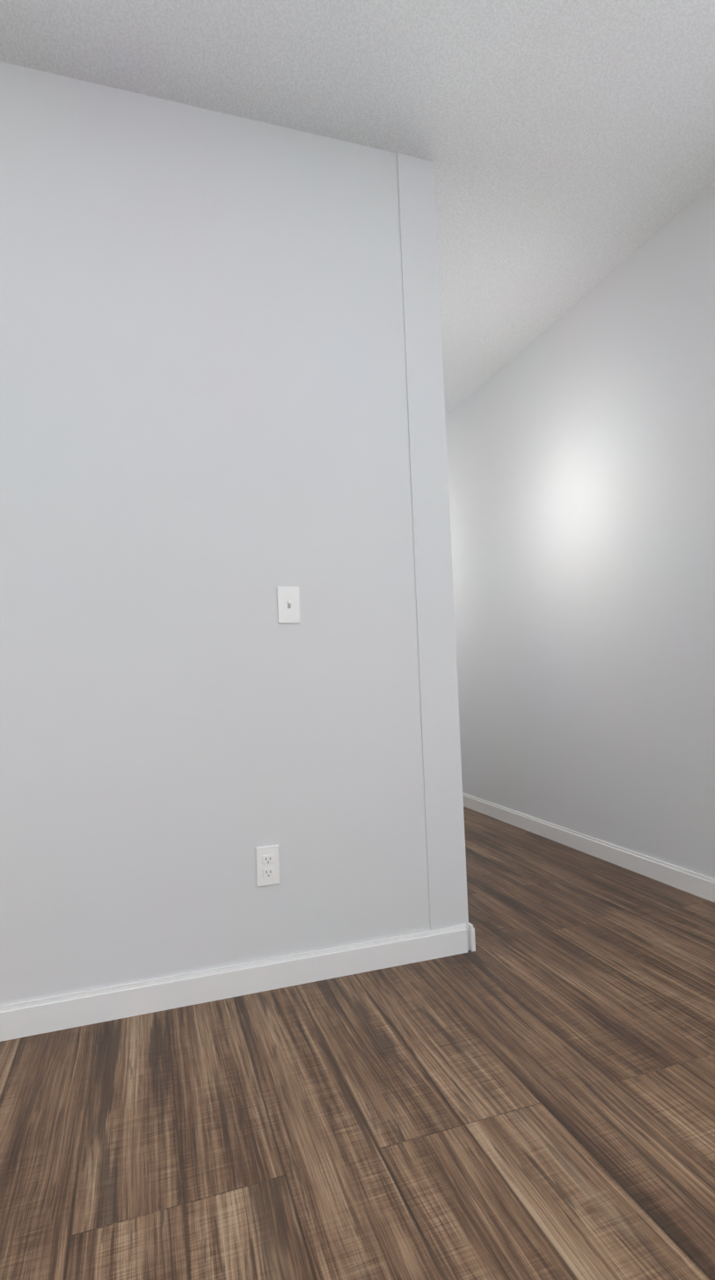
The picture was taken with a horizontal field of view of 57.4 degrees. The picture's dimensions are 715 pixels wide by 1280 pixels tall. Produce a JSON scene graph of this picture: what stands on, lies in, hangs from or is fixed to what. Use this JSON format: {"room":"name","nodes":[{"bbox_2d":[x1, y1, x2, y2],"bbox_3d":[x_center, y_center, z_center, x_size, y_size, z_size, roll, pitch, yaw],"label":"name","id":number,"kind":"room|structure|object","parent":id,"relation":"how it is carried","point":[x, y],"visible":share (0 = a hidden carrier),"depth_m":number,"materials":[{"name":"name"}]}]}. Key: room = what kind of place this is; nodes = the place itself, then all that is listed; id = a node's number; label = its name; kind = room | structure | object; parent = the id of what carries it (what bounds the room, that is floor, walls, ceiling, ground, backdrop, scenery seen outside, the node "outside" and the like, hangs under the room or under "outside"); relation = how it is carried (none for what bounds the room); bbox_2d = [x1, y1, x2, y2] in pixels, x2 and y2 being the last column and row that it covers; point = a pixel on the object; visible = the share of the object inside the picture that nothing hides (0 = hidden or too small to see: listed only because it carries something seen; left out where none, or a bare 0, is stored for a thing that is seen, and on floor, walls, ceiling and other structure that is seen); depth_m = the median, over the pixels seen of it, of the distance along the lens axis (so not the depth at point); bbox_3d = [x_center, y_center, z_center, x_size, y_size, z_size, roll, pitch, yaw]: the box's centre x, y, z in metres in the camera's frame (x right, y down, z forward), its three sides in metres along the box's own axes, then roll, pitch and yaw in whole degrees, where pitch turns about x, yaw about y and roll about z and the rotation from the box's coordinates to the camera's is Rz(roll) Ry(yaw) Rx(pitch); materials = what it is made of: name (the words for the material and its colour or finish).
{"room":"empty living room","nodes":[
{"label":"empty living room","id":0,"kind":"room"},
{"bbox_2d":[0,61,452,1005],"bbox_3d":[-2.248,-0.323,1.457,5.363,2.820,0.140,-1,-3,-18],"label":"wall","id":1,"kind":"structure","parent":0,"point":[204,441],"depth_m":1.97,"materials":[{"name":"grey paint"}]},
{"bbox_2d":[0,924,467,1041],"bbox_3d":[-2.178,1.037,1.310,5.349,0.085,0.014,-1,-3,-18],"label":"baseboard","id":2,"kind":"structure","parent":1,"relation":"attached to","point":[24,1019],"depth_m":1.90,"materials":[{"name":"white wood"}]},
{"bbox_2d":[255,844,280,887],"bbox_3d":[-0.269,0.680,1.968,0.070,0.115,0.008,-1,-3,-18],"label":"electrical outlet","id":3,"kind":"object","parent":1,"relation":"attached to","point":[267,861],"visible":1,"depth_m":1.97,"materials":[{"name":"white plastic"}]},
{"bbox_2d":[276,586,300,623],"bbox_3d":[-0.212,-0.110,2.033,0.070,0.115,0.019,-1,-3,-18],"label":"light switch","id":4,"kind":"object","parent":1,"relation":"attached to","point":[288,604],"visible":1,"depth_m":2.04,"materials":[{"name":"white plastic"}]},
{"bbox_2d":[0,806,714,1279],"bbox_3d":[-2.084,1.202,2.752,6.710,0.100,14.200,-1,-3,-18],"label":"floor","id":5,"kind":"structure","parent":0,"point":[526,1091],"depth_m":1.38,"materials":[{"name":"laminate"}]},
{"bbox_2d":[0,0,714,416],"bbox_3d":[-2.187,-1.500,2.894,6.710,0.425,14.200,-1,-3,-18],"label":"ceiling","id":6,"kind":"structure","parent":0,"point":[566,148],"depth_m":2.04,"materials":[{"name":"white paint"}]},
{"bbox_2d":[396,152,469,950],"bbox_3d":[-0.662,-0.212,4.737,0.290,2.820,5.382,-1,-3,-18],"label":"wall","id":7,"kind":"structure","parent":0,"point":[447,896],"depth_m":2.21,"materials":[{"name":"grey paint"}]},
{"bbox_2d":[468,922,475,951],"bbox_3d":[-0.512,1.147,4.621,0.161,0.085,5.256,-1,-3,-18],"label":"baseboard","id":8,"kind":"structure","parent":7,"relation":"attached to","point":[472,941],"depth_m":2.15,"materials":[{"name":"white wood"}]},
{"bbox_2d":[444,182,714,879],"bbox_3d":[0.955,-0.316,3.931,0.140,2.820,14.060,-1,-3,-18],"label":"wall","id":9,"kind":"structure","parent":0,"point":[580,443],"depth_m":3.09,"materials":[{"name":"grey paint"}]},
{"bbox_2d":[462,792,714,902],"bbox_3d":[0.965,1.044,3.741,0.014,0.085,13.860,-1,-3,-18],"label":"baseboard","id":10,"kind":"structure","parent":9,"relation":"attached to","point":[700,885],"depth_m":3.09,"materials":[{"name":"white wood"}]}
]}

